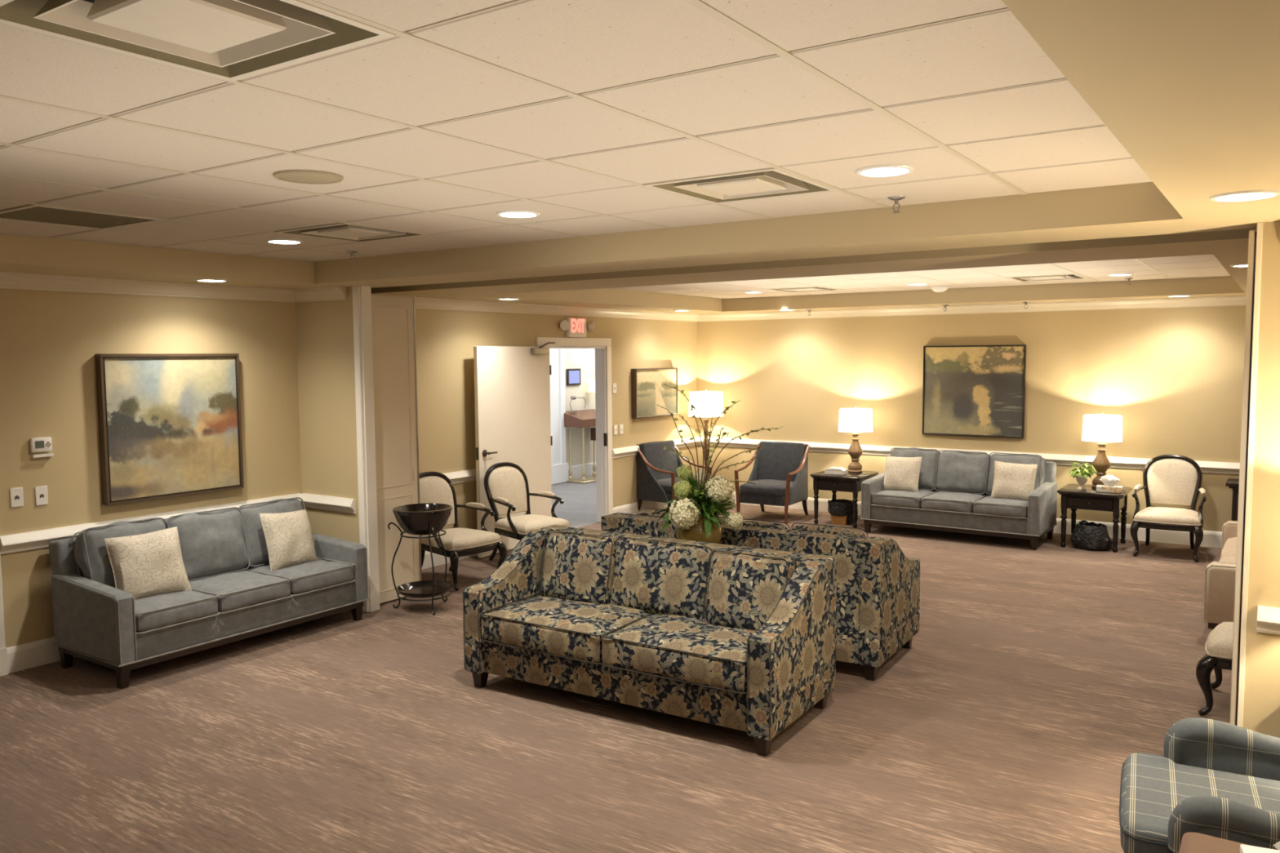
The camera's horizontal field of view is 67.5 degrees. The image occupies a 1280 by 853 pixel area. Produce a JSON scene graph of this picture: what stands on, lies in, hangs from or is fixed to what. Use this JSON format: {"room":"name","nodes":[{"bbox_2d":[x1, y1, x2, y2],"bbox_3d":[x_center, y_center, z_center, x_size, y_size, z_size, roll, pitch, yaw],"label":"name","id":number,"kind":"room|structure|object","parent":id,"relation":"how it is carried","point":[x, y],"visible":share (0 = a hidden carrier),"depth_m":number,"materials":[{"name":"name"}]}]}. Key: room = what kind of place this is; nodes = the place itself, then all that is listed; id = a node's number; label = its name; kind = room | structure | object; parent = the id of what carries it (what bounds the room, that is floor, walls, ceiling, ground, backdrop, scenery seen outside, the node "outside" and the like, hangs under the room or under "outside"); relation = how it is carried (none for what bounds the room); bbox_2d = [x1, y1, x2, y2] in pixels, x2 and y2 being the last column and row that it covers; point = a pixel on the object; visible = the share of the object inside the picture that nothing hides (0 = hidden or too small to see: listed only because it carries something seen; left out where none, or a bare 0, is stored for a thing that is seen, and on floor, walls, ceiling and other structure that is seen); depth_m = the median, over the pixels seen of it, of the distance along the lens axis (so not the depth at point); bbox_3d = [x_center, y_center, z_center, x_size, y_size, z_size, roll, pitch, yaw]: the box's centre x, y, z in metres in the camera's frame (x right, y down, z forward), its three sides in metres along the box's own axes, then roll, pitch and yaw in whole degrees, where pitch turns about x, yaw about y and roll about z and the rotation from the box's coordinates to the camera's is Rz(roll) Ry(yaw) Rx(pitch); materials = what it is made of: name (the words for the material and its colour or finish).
{"room":"care facility","nodes":[
{"label":"care facility","id":0,"kind":"room"},
{"bbox_2d":[295,286,359,543],"bbox_3d":[-2.405,0.168,7.523,0.706,2.480,0.100,2,5,34],"label":"wall","id":1,"kind":"structure","parent":0,"point":[325,344],"depth_m":7.45,"materials":[{"name":"beige paint"}]},
{"bbox_2d":[292,286,346,302],"bbox_3d":[-2.498,-1.017,7.381,0.626,0.095,0.085,2,5,34],"label":"crown molding","id":2,"kind":"structure","parent":1,"relation":"attached to","point":[328,293],"depth_m":7.35,"materials":[{"name":"paint"}]},
{"bbox_2d":[300,493,355,514],"bbox_3d":[-2.465,0.603,7.506,0.656,0.115,0.052,2,5,34],"label":"trim","id":3,"kind":"structure","parent":1,"relation":"attached to","point":[342,504],"depth_m":7.47,"materials":[{"name":"white paint"}]},
{"bbox_2d":[352,285,379,612],"bbox_3d":[-2.087,0.182,7.300,0.080,2.480,0.112,2,5,34],"label":"door frame","id":4,"kind":"structure","parent":1,"relation":"attached to","point":[362,295],"depth_m":7.26,"materials":[{"name":"white paint"}]},
{"bbox_2d":[0,288,697,648],"bbox_3d":[-3.143,0.063,7.181,0.140,2.750,13.900,2,5,34],"label":"wall","id":5,"kind":"structure","parent":0,"point":[50,340],"depth_m":7.02,"materials":[{"name":"beige paint"}]},
{"bbox_2d":[0,555,8,676],"bbox_3d":[-3.976,0.486,5.830,0.030,2.120,0.120,2,5,34],"label":"door frame","id":6,"kind":"structure","parent":5,"relation":"attached to","point":[3,650],"depth_m":5.92,"materials":[{"name":"white paint"}]},
{"bbox_2d":[9,487,23,507],"bbox_3d":[-3.887,0.442,5.976,0.010,0.120,0.072,2,5,34],"label":"jack plate","id":7,"kind":"object","parent":5,"relation":"attached to","point":[15,494],"visible":1,"depth_m":5.97,"materials":[{"name":"white plastic"}]},
{"bbox_2d":[30,436,52,453],"bbox_3d":[-3.795,0.115,6.071,0.031,0.092,0.124,2,5,34],"label":"thermostat","id":8,"kind":"object","parent":5,"relation":"attached to","point":[37,444],"visible":1,"depth_m":6.06,"materials":[{"name":"white plastic"}]},
{"bbox_2d":[35,485,48,506],"bbox_3d":[-3.807,0.441,6.094,0.010,0.120,0.072,2,5,34],"label":"jack plate","id":9,"kind":"object","parent":5,"relation":"attached to","point":[41,492],"visible":1,"depth_m":6.09,"materials":[{"name":"white plastic"}]},
{"bbox_2d":[0,493,301,554],"bbox_3d":[-4.833,0.839,4.568,0.052,0.115,7.590,2,5,34],"label":"trim","id":10,"kind":"structure","parent":5,"relation":"attached to","point":[24,541],"depth_m":6.19,"materials":[{"name":"white paint"}]},
{"bbox_2d":[94,353,244,506],"bbox_3d":[-3.292,-0.009,6.773,0.067,1.010,1.010,2,5,34],"label":"landscape painting","id":11,"kind":"object","parent":5,"relation":"attached to","point":[170,424],"visible":1,"depth_m":6.71,"materials":[{"name":"multicoloured paint"}]},
{"bbox_2d":[7,500,671,673],"bbox_3d":[-3.097,1.361,7.192,0.016,0.160,13.800,2,5,34],"label":"baseboard","id":12,"kind":"structure","parent":5,"relation":"attached to","point":[41,652],"depth_m":6.14,"materials":[{"name":"white paint"}]},
{"bbox_2d":[0,271,699,321],"bbox_3d":[-3.086,-0.984,6.998,0.085,0.095,13.800,2,5,34],"label":"crown molding","id":13,"kind":"structure","parent":5,"relation":"attached to","point":[8,280],"depth_m":7.10,"materials":[{"name":"paint"}]},
{"bbox_2d":[473,342,555,558],"bbox_3d":[-1.196,0.184,9.719,0.117,2.080,1.356,2,5,30],"label":"door","id":14,"kind":"structure","parent":5,"relation":"in","point":[512,384],"depth_m":9.60,"materials":[{"name":"beige paint"}]},
{"bbox_2d":[442,436,698,484],"bbox_3d":[-0.926,0.394,10.299,0.052,0.115,6.110,2,5,34],"label":"trim","id":15,"kind":"structure","parent":5,"relation":"attached to","point":[459,477],"depth_m":11.26,"materials":[{"name":"white paint"}]},
{"bbox_2d":[536,337,613,522],"bbox_3d":[-0.758,0.089,10.679,0.158,2.145,1.315,2,5,34],"label":"door frame","id":16,"kind":"structure","parent":5,"relation":"attached to","point":[600,351],"depth_m":11.11,"materials":[{"name":"beige paint"}]},
{"bbox_2d":[560,317,594,337],"bbox_3d":[-0.685,-1.086,10.525,0.104,0.210,0.614,2,5,34],"label":"exit sign","id":17,"kind":"object","parent":5,"relation":"attached to","point":[574,327],"visible":1,"depth_m":10.48,"materials":[{"name":"white plastic"}]},
{"bbox_2d":[631,367,678,418],"bbox_3d":[0.193,-0.424,11.879,0.072,0.600,0.950,2,5,34],"label":"painting","id":18,"kind":"object","parent":5,"relation":"attached to","point":[649,390],"visible":1,"depth_m":11.81,"materials":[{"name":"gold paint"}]},
{"bbox_2d":[564,348,595,466],"bbox_3d":[-1.043,-0.346,12.813,2.734,2.700,9.200,2,5,34],"label":"wall","id":19,"kind":"structure","parent":0,"point":[584,359],"depth_m":15.22,"materials":[{"name":"paint"}]},
{"bbox_2d":[549,348,568,484],"bbox_3d":[-1.610,-0.439,14.114,0.130,2.700,1.600,2,5,34],"label":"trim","id":20,"kind":"structure","parent":19,"relation":"attached to","point":[559,466],"depth_m":14.59,"materials":[{"name":"white paint"}]},
{"bbox_2d":[565,426,595,478],"bbox_3d":[-0.413,0.300,15.994,0.052,0.930,3.130,2,5,34],"label":"baseboard","id":21,"kind":"structure","parent":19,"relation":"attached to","point":[577,469],"depth_m":15.25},
{"bbox_2d":[0,481,1231,852],"bbox_3d":[-0.311,1.458,7.362,10.190,0.100,17.400,2,5,34],"label":"floor","id":22,"kind":"structure","parent":0,"point":[1024,688],"depth_m":4.88,"materials":[{"name":"brown carpet"}]},
{"bbox_2d":[48,497,369,688],"bbox_3d":[-2.888,1.034,6.581,0.894,0.900,1.845,2,5,34],"label":"sofa","id":23,"kind":"object","parent":22,"relation":"on","point":[235,595],"visible":0.73,"depth_m":6.22,"materials":[{"name":"grey fabric"}]},
{"bbox_2d":[74,517,165,587],"bbox_3d":[-3.338,0.851,6.219,0.328,0.475,0.574,2,5,34],"label":"cushion","id":24,"kind":"object","parent":23,"relation":"on","point":[92,564],"depth_m":6.01,"materials":[{"name":"grey fabric"}]},
{"bbox_2d":[103,526,191,599],"bbox_3d":[-3.133,0.883,6.106,0.459,0.425,0.232,-4,6,-43],"label":"throw pillow","id":25,"kind":"object","parent":23,"relation":"on","point":[148,564],"visible":0.91,"depth_m":6.05,"materials":[{"name":"fabric"}]},
{"bbox_2d":[134,590,217,631],"bbox_3d":[-3.095,1.144,6.079,0.664,0.165,0.555,2,5,34],"label":"seat cushion","id":26,"kind":"object","parent":23,"relation":"on","point":[174,611],"depth_m":5.92,"materials":[{"name":"grey fabric"}]},
{"bbox_2d":[162,508,248,580],"bbox_3d":[-3.029,0.821,6.660,0.315,0.475,0.565,2,5,34],"label":"cushion","id":27,"kind":"object","parent":23,"relation":"on","point":[214,544],"depth_m":6.59,"materials":[{"name":"grey fabric"}]},
{"bbox_2d":[188,570,290,612],"bbox_3d":[-2.794,1.109,6.523,0.664,0.165,0.556,2,5,34],"label":"seat cushion","id":28,"kind":"object","parent":23,"relation":"on","point":[234,591],"depth_m":6.39,"materials":[{"name":"grey fabric"}]},
{"bbox_2d":[235,498,303,568],"bbox_3d":[-2.734,0.785,7.108,0.318,0.474,0.565,2,5,34],"label":"cushion","id":29,"kind":"object","parent":23,"relation":"on","point":[250,523],"depth_m":6.90,"materials":[{"name":"grey fabric"}]},
{"bbox_2d":[258,509,317,572],"bbox_3d":[-2.548,0.822,6.963,0.225,0.431,0.456,2,5,28],"label":"throw pillow","id":30,"kind":"object","parent":23,"relation":"on","point":[288,536],"visible":0.88,"depth_m":6.87,"materials":[{"name":"fabric"}]},
{"bbox_2d":[243,558,353,594],"bbox_3d":[-2.491,1.074,6.965,0.665,0.161,0.556,2,5,34],"label":"seat cushion","id":31,"kind":"object","parent":23,"relation":"on","point":[321,575],"depth_m":6.81,"materials":[{"name":"grey fabric"}]},
{"bbox_2d":[371,294,422,604],"bbox_3d":[-2.190,0.170,7.762,0.596,2.413,0.515,2,5,34],"label":"wall","id":32,"kind":"structure","parent":22,"relation":"on","point":[393,317],"depth_m":7.60,"materials":[{"name":"paint"}]},
{"bbox_2d":[387,520,452,615],"bbox_3d":[-1.646,1.073,7.433,0.475,0.679,0.481,2,5,34],"label":"stand","id":33,"kind":"object","parent":22,"relation":"on","point":[389,523],"visible":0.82,"depth_m":7.32,"materials":[{"name":"black metal"}]},
{"bbox_2d":[392,502,452,535],"bbox_3d":[-1.673,0.720,7.383,0.450,0.195,0.450,2,5,34],"label":"bowl","id":34,"kind":"object","parent":33,"relation":"on","point":[415,519],"visible":0.96,"depth_m":7.24,"materials":[{"name":"brown ceramic"}]},
{"bbox_2d":[395,580,452,598],"bbox_3d":[-1.669,1.266,7.424,0.428,0.047,0.428,2,5,34],"label":"shelf","id":35,"kind":"object","parent":33,"relation":"on","point":[424,588],"visible":0.98,"depth_m":7.46,"materials":[{"name":"black metal"}]},
{"bbox_2d":[419,471,506,591],"bbox_3d":[-1.626,0.879,8.357,0.741,0.924,0.616,3,6,40],"label":"armchair","id":36,"kind":"object","parent":22,"relation":"on","point":[436,487],"visible":0.65,"depth_m":8.33,"materials":[{"name":"beige fabric"}]},
{"bbox_2d":[484,462,570,560],"bbox_3d":[-1.074,0.823,9.052,0.741,0.924,0.616,4,6,44],"label":"armchair","id":37,"kind":"object","parent":22,"relation":"on","point":[506,486],"visible":0.7,"depth_m":9.11,"materials":[{"name":"beige fabric"}]},
{"bbox_2d":[564,408,595,484],"bbox_3d":[-0.800,0.297,14.990,0.420,1.090,0.860,2,5,34],"label":"stand","id":38,"kind":"object","parent":22,"relation":"on","point":[582,419],"visible":0.65,"depth_m":14.74,"materials":[{"name":"brown wood"}]},
{"bbox_2d":[462,524,836,756],"bbox_3d":[0.016,1.111,5.442,1.980,0.873,0.874,2,5,33],"label":"loveseat","id":39,"kind":"object","parent":22,"relation":"on","point":[743,638],"visible":1,"depth_m":5.20,"materials":[{"name":"multicoloured fabric"}]},
{"bbox_2d":[480,594,649,662],"bbox_3d":[-0.404,1.155,5.579,0.875,0.203,0.646,2,5,33],"label":"seat cushion","id":40,"kind":"object","parent":39,"relation":"on","point":[558,628],"depth_m":5.41,"materials":[{"name":"multicoloured fabric"}]},
{"bbox_2d":[540,530,618,604],"bbox_3d":[-0.367,0.871,5.866,0.530,0.444,0.245,2,5,33],"label":"cushion","id":41,"kind":"object","parent":39,"relation":"on","point":[579,567],"depth_m":5.76,"materials":[{"name":"multicoloured fabric"}]},
{"bbox_2d":[609,537,715,618],"bbox_3d":[0.138,0.890,5.582,0.686,0.447,0.249,2,5,33],"label":"cushion","id":42,"kind":"object","parent":39,"relation":"on","point":[650,577],"depth_m":5.50,"materials":[{"name":"multicoloured fabric"}]},
{"bbox_2d":[602,613,755,692],"bbox_3d":[0.316,1.184,5.121,0.873,0.209,0.645,2,5,33],"label":"seat cushion","id":43,"kind":"object","parent":39,"relation":"on","point":[698,652],"depth_m":4.93,"materials":[{"name":"multicoloured fabric"}]},
{"bbox_2d":[704,551,795,631],"bbox_3d":[0.593,0.911,5.218,0.499,0.448,0.246,2,5,33],"label":"cushion","id":44,"kind":"object","parent":39,"relation":"on","point":[742,589],"depth_m":5.15,"materials":[{"name":"multicoloured fabric"}]},
{"bbox_2d":[635,440,711,511],"bbox_3d":[0.401,0.643,11.669,0.728,0.890,0.738,4,6,44],"label":"chair","id":45,"kind":"object","parent":22,"relation":"on","point":[656,467],"visible":0.67,"depth_m":11.62,"materials":[{"name":"grey fabric"}]},
{"bbox_2d":[657,477,708,493],"bbox_3d":[0.459,0.720,11.617,0.565,0.168,0.586,4,6,44],"label":"seat cushion","id":46,"kind":"object","parent":45,"relation":"on","point":[664,484],"depth_m":11.41,"materials":[{"name":"grey fabric"}]},
{"bbox_2d":[688,388,723,506],"bbox_3d":[0.850,0.268,12.322,0.458,1.520,0.458,2,5,34],"label":"floor lamp","id":47,"kind":"object","parent":22,"relation":"on","point":[708,404],"visible":0.69,"depth_m":12.10,"materials":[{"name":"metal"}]},
{"bbox_2d":[600,507,919,681],"bbox_3d":[0.799,1.026,6.513,1.980,0.873,0.874,2,5,32],"label":"loveseat","id":48,"kind":"object","parent":22,"relation":"on","point":[877,601],"visible":0.36,"depth_m":5.79,"materials":[{"name":"multicoloured fabric"}]},
{"bbox_2d":[636,508,673,516],"bbox_3d":[0.216,0.804,6.695,0.499,0.448,0.246,2,5,32],"label":"cushion","id":49,"kind":"object","parent":48,"relation":"on","point":[646,512],"depth_m":6.68,"materials":[{"name":"multicoloured fabric"}]},
{"bbox_2d":[715,516,787,529],"bbox_3d":[0.677,0.830,6.339,0.686,0.447,0.249,2,5,32],"label":"cushion","id":50,"kind":"object","parent":48,"relation":"on","point":[748,524],"depth_m":6.18,"materials":[{"name":"multicoloured fabric"}]},
{"bbox_2d":[789,524,866,537],"bbox_3d":[1.187,0.845,6.063,0.530,0.444,0.245,2,5,32],"label":"cushion","id":51,"kind":"object","parent":48,"relation":"on","point":[819,529],"depth_m":5.97,"materials":[{"name":"multicoloured fabric"}]},
{"bbox_2d":[734,441,809,524],"bbox_3d":[1.588,0.652,11.440,0.738,0.890,0.728,2,5,32],"label":"chair","id":52,"kind":"object","parent":22,"relation":"on","point":[780,472],"visible":0.95,"depth_m":11.44,"materials":[{"name":"grey fabric"}]},
{"bbox_2d":[739,479,794,496],"bbox_3d":[1.545,0.730,11.377,0.586,0.168,0.565,2,5,32],"label":"seat cushion","id":53,"kind":"object","parent":52,"relation":"on","point":[762,487],"depth_m":11.18,"materials":[{"name":"grey fabric"}]},
{"bbox_2d":[827,498,857,525],"bbox_3d":[2.324,0.982,11.011,0.357,0.270,0.282,2,5,34],"label":"waste bin","id":54,"kind":"object","parent":22,"relation":"on","point":[841,511],"visible":0.84,"depth_m":10.91,"materials":[{"name":"brown plastic"}]},
{"bbox_2d":[810,469,878,528],"bbox_3d":[2.366,0.824,11.090,0.600,0.572,0.660,2,5,34],"label":"end table","id":55,"kind":"object","parent":22,"relation":"on","point":[850,482],"visible":0.69,"depth_m":10.85,"materials":[{"name":"black paint"}]},
{"bbox_2d":[838,404,872,472],"bbox_3d":[2.507,0.141,11.147,0.398,0.780,0.398,2,5,34],"label":"table lamp","id":56,"kind":"object","parent":55,"relation":"on","point":[855,420],"visible":1,"depth_m":11.02,"materials":[{"name":"white fabric"}]},
{"bbox_2d":[859,447,1057,550],"bbox_3d":[3.397,0.716,10.232,1.845,0.900,0.895,3,5,35],"label":"sofa","id":57,"kind":"object","parent":22,"relation":"on","point":[955,487],"visible":0.86,"depth_m":10.04,"materials":[{"name":"grey fabric"}]},
{"bbox_2d":[882,455,921,492],"bbox_3d":[2.870,0.529,10.504,0.431,0.412,0.210,3,6,40],"label":"throw pillow","id":58,"kind":"object","parent":57,"relation":"on","point":[901,473],"visible":0.84,"depth_m":10.44,"materials":[{"name":"fabric"}]},
{"bbox_2d":[871,488,934,508],"bbox_3d":[2.893,0.775,10.453,0.555,0.165,0.664,3,5,35],"label":"seat cushion","id":59,"kind":"object","parent":57,"relation":"on","point":[886,499],"depth_m":10.23,"materials":[{"name":"grey fabric"}]},
{"bbox_2d":[890,447,940,490],"bbox_3d":[3.056,0.473,10.670,0.574,0.475,0.328,3,5,35],"label":"cushion","id":60,"kind":"object","parent":57,"relation":"on","point":[930,468],"depth_m":10.50,"materials":[{"name":"grey fabric"}]},
{"bbox_2d":[920,491,986,512],"bbox_3d":[3.332,0.794,10.145,0.556,0.165,0.664,3,5,35],"label":"seat cushion","id":61,"kind":"object","parent":57,"relation":"on","point":[931,501],"depth_m":9.94,"materials":[{"name":"grey fabric"}]},
{"bbox_2d":[936,450,990,494],"bbox_3d":[3.492,0.498,10.354,0.565,0.475,0.315,3,5,35],"label":"cushion","id":62,"kind":"object","parent":57,"relation":"on","point":[968,473],"depth_m":10.24,"materials":[{"name":"grey fabric"}]},
{"bbox_2d":[973,495,1027,517],"bbox_3d":[3.771,0.815,9.835,0.556,0.161,0.665,3,5,35],"label":"seat cushion","id":63,"kind":"object","parent":57,"relation":"on","point":[984,506],"depth_m":9.61,"materials":[{"name":"grey fabric"}]},
{"bbox_2d":[991,461,1037,501],"bbox_3d":[3.834,0.573,9.824,0.438,0.417,0.214,2,5,26],"label":"throw pillow","id":64,"kind":"object","parent":57,"relation":"on","point":[1011,480],"visible":0.8,"depth_m":9.77,"materials":[{"name":"fabric"}]},
{"bbox_2d":[986,453,1044,495],"bbox_3d":[3.937,0.517,10.052,0.565,0.474,0.318,3,5,35],"label":"cushion","id":65,"kind":"object","parent":57,"relation":"on","point":[1026,459],"depth_m":9.98,"materials":[{"name":"grey fabric"}]},
{"bbox_2d":[1070,520,1111,551],"bbox_3d":[4.480,1.070,9.500,0.378,0.287,0.292,2,5,34],"label":"bag","id":66,"kind":"object","parent":22,"relation":"on","point":[1086,535],"visible":1,"depth_m":9.40,"materials":[{"name":"black leather"}]},
{"bbox_2d":[1057,483,1132,552],"bbox_3d":[4.579,0.914,9.662,0.600,0.572,0.660,2,5,34],"label":"end table","id":67,"kind":"object","parent":22,"relation":"on","point":[1074,499],"visible":0.95,"depth_m":9.46,"materials":[{"name":"black paint"}]},
{"bbox_2d":[1067,457,1097,489],"bbox_3d":[4.440,0.467,9.615,0.267,0.330,0.278,1,4,13],"label":"potted plant","id":68,"kind":"object","parent":67,"relation":"on","point":[1082,478],"visible":1,"depth_m":9.60,"materials":[{"name":"green plant"}]},
{"bbox_2d":[1081,411,1122,488],"bbox_3d":[4.684,0.232,9.718,0.378,0.780,0.378,2,5,34],"label":"table lamp","id":69,"kind":"object","parent":67,"relation":"on","point":[1103,428],"visible":0.82,"depth_m":9.61,"materials":[{"name":"white fabric"}]},
{"bbox_2d":[1096,474,1122,493],"bbox_3d":[4.628,0.558,9.444,0.230,0.170,0.112,2,5,28],"label":"tissue box","id":70,"kind":"object","parent":67,"relation":"on","point":[1109,482],"visible":1,"depth_m":9.41,"materials":[{"name":"white paper"}]},
{"bbox_2d":[1129,454,1205,562],"bbox_3d":[5.111,0.763,9.253,0.616,0.924,0.741,2,5,32],"label":"armchair","id":71,"kind":"object","parent":22,"relation":"on","point":[1167,479],"visible":1,"depth_m":9.36,"materials":[{"name":"beige fabric"}]},
{"bbox_2d":[1119,717,1279,852],"bbox_3d":[2.113,1.180,3.096,1.000,1.061,0.802,2,5,28],"label":"plaid armchair","id":72,"kind":"object","parent":22,"relation":"on","point":[1214,778],"visible":0.94,"depth_m":3.27,"materials":[{"name":"grey fabric"}]},
{"bbox_2d":[1195,622,1233,715],"bbox_3d":[3.426,1.084,5.099,0.741,0.924,0.616,3,5,36],"label":"armchair","id":73,"kind":"object","parent":22,"relation":"on","point":[1219,643],"visible":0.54,"depth_m":5.09,"materials":[{"name":"black paint"}]},
{"bbox_2d":[1178,832,1253,852],"bbox_3d":[1.651,1.476,2.333,0.640,0.583,0.620,2,5,34],"label":"side table","id":74,"kind":"object","parent":22,"relation":"on","point":[1191,842],"visible":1,"depth_m":2.65,"materials":[{"name":"brown wood"}]},
{"bbox_2d":[1240,841,1279,852],"bbox_3d":[1.671,1.111,2.436,0.230,0.130,0.120,1,5,22],"label":"tissue box","id":75,"kind":"object","parent":74,"relation":"on","point":[1243,848],"visible":1,"depth_m":2.50,"materials":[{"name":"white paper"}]},
{"bbox_2d":[1202,520,1237,630],"bbox_3d":[4.665,0.986,6.868,0.940,0.843,2.000,2,5,34],"label":"sofa","id":76,"kind":"object","parent":22,"relation":"on","point":[1220,576],"visible":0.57,"depth_m":6.28,"materials":[{"name":"beige fabric"}]},
{"bbox_2d":[1220,537,1236,558],"bbox_3d":[4.822,1.007,7.278,0.685,0.217,0.868,2,5,34],"label":"throw pillow","id":77,"kind":"object","parent":76,"relation":"on","point":[1228,544],"depth_m":7.37,"materials":[{"name":"beige fabric"}]},
{"bbox_2d":[1225,478,1239,520],"bbox_3d":[6.091,0.889,8.996,1.015,0.700,0.375,2,5,34],"label":"end table","id":78,"kind":"object","parent":22,"relation":"on","point":[1233,483],"visible":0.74,"depth_m":9.11,"materials":[{"name":"brown wood"}]},
{"bbox_3d":[0.361,1.158,6.007,1.000,0.690,0.300,2,5,32],"label":"table","id":79,"kind":"object","parent":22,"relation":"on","visible":0},
{"bbox_2d":[653,384,782,543],"bbox_3d":[0.452,0.272,5.992,0.729,1.078,0.505,-2,5,-23],"label":"flower arrangement","id":80,"kind":"object","parent":79,"relation":"on","point":[694,513],"visible":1,"depth_m":5.88,"materials":[{"name":"green plant"}]},
{"bbox_2d":[0,0,1279,314],"bbox_3d":[-0.139,-1.171,4.975,7.216,0.224,13.800,2,5,34],"label":"ceiling","id":81,"kind":"structure","parent":0,"point":[563,111],"depth_m":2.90,"materials":[{"name":"paint"}]},
{"bbox_2d":[0,204,164,229],"bbox_3d":[-2.776,-1.024,4.677,0.592,0.018,0.592,2,5,34],"label":"ceiling vent","id":82,"kind":"object","parent":81,"relation":"in","point":[28,213],"visible":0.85,"depth_m":4.68,"materials":[{"name":"metal"}]},
{"bbox_2d":[0,0,395,81],"bbox_3d":[-0.931,-0.862,1.973,0.592,0.069,0.584,2,5,34],"label":"ceiling vent","id":83,"kind":"object","parent":81,"relation":"in","point":[229,38],"visible":0.95,"depth_m":2.02,"materials":[{"name":"metal"}]},
{"bbox_2d":[272,169,343,184],"bbox_3d":[-1.263,-0.949,3.652,0.256,0.008,0.256,2,5,34],"label":"ceiling speaker","id":84,"kind":"object","parent":81,"relation":"attached to","point":[300,176],"visible":1,"depth_m":3.63,"materials":[{"name":"paint"}]},
{"bbox_2d":[277,172,339,182],"bbox_3d":[-1.263,-0.950,3.652,0.236,0.006,0.236,2,5,34],"label":"grille","id":85,"kind":"object","parent":84,"relation":"attached to","point":[293,177],"depth_m":3.64,"materials":[{"name":"metal"}]},
{"bbox_2d":[274,222,429,242],"bbox_3d":[-1.595,-1.106,5.325,0.592,0.069,0.584,2,5,34],"label":"ceiling vent","id":86,"kind":"object","parent":81,"relation":"in","point":[339,231],"visible":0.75,"depth_m":5.31,"materials":[{"name":"metal"}]},
{"bbox_2d":[495,209,540,217],"bbox_3d":[-0.590,-1.028,4.639,0.214,0.008,0.214,2,5,34],"label":"recessed light","id":87,"kind":"object","parent":81,"relation":"in","point":[513,213],"visible":1,"depth_m":4.62,"materials":[{"name":"grey"}]},
{"bbox_2d":[643,167,836,204],"bbox_3d":[0.421,-1.019,3.957,0.592,0.069,0.584,2,5,34],"label":"ceiling vent","id":88,"kind":"object","parent":81,"relation":"in","point":[770,182],"visible":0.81,"depth_m":3.94,"materials":[{"name":"metal"}]},
{"bbox_2d":[767,286,838,292],"bbox_3d":[1.760,-1.497,10.247,0.592,0.069,0.592,2,5,34],"label":"ceiling vent","id":89,"kind":"object","parent":81,"relation":"in","point":[809,288],"visible":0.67,"depth_m":10.22,"materials":[{"name":"metal"}]},
{"bbox_2d":[855,164,914,177],"bbox_3d":[0.922,-0.962,3.612,0.214,0.008,0.214,2,5,34],"label":"recessed light","id":90,"kind":"object","parent":81,"relation":"in","point":[880,171],"visible":1,"depth_m":3.60,"materials":[{"name":"grey"}]},
{"bbox_2d":[1007,273,1087,281],"bbox_3d":[3.777,-1.410,8.879,0.592,0.069,0.592,2,5,34],"label":"ceiling vent","id":91,"kind":"object","parent":81,"relation":"in","point":[1059,277],"visible":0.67,"depth_m":8.89,"materials":[{"name":"metal"}]},
{"bbox_2d":[1208,189,1279,201],"bbox_3d":[2.071,-0.789,3.280,0.214,0.008,0.214,2,5,34],"label":"recessed light","id":92,"kind":"object","parent":81,"relation":"in","point":[1246,195],"visible":1,"depth_m":3.27,"materials":[{"name":"grey"}]},
{"bbox_2d":[697,305,1245,532],"bbox_3d":[3.818,-0.255,10.779,7.316,2.750,0.100,2,5,34],"label":"wall","id":93,"kind":"structure","parent":0,"point":[1174,376],"depth_m":10.43,"materials":[{"name":"beige paint"}]},
{"bbox_2d":[697,436,1239,474],"bbox_3d":[3.739,0.324,10.787,7.216,0.115,0.052,2,5,34],"label":"trim","id":94,"kind":"structure","parent":93,"relation":"attached to","point":[1227,468],"depth_m":10.39,"materials":[{"name":"white paint"}]},
{"bbox_2d":[697,295,1246,321],"bbox_3d":[3.717,-1.306,10.652,7.216,0.095,0.085,2,5,34],"label":"crown molding","id":95,"kind":"structure","parent":93,"relation":"attached to","point":[1226,300],"depth_m":10.52,"materials":[{"name":"paint"}]},
{"bbox_2d":[922,344,1026,438],"bbox_3d":[3.729,-0.399,10.740,1.115,1.020,0.045,2,5,34],"label":"painting","id":96,"kind":"object","parent":93,"relation":"attached to","point":[968,390],"visible":1,"depth_m":10.72,"materials":[{"name":"paint"}]},
{"bbox_2d":[730,490,1222,547],"bbox_3d":[3.754,1.038,10.855,7.216,0.160,0.016,2,5,34],"label":"baseboard","id":97,"kind":"structure","parent":93,"relation":"attached to","point":[1211,539],"depth_m":9.88,"materials":[{"name":"white paint"}]},
{"bbox_2d":[1242,221,1279,737],"bbox_3d":[2.959,0.398,3.909,0.782,2.480,0.140,2,5,34],"label":"wall","id":98,"kind":"structure","parent":0,"point":[1261,704],"depth_m":4.04,"materials":[{"name":"beige paint"}]},
{"bbox_2d":[1229,222,1262,727],"bbox_3d":[2.739,0.373,4.342,0.028,2.443,0.530,2,5,34],"label":"door frame","id":99,"kind":"structure","parent":98,"relation":"attached to","point":[1252,233],"depth_m":4.12,"materials":[{"name":"beige paint"}]},
{"bbox_2d":[1257,604,1279,635],"bbox_3d":[2.924,0.833,3.851,0.745,0.115,0.052,2,5,34],"label":"trim","id":100,"kind":"structure","parent":98,"relation":"attached to","point":[1268,617],"depth_m":4.03,"materials":[{"name":"white paint"}]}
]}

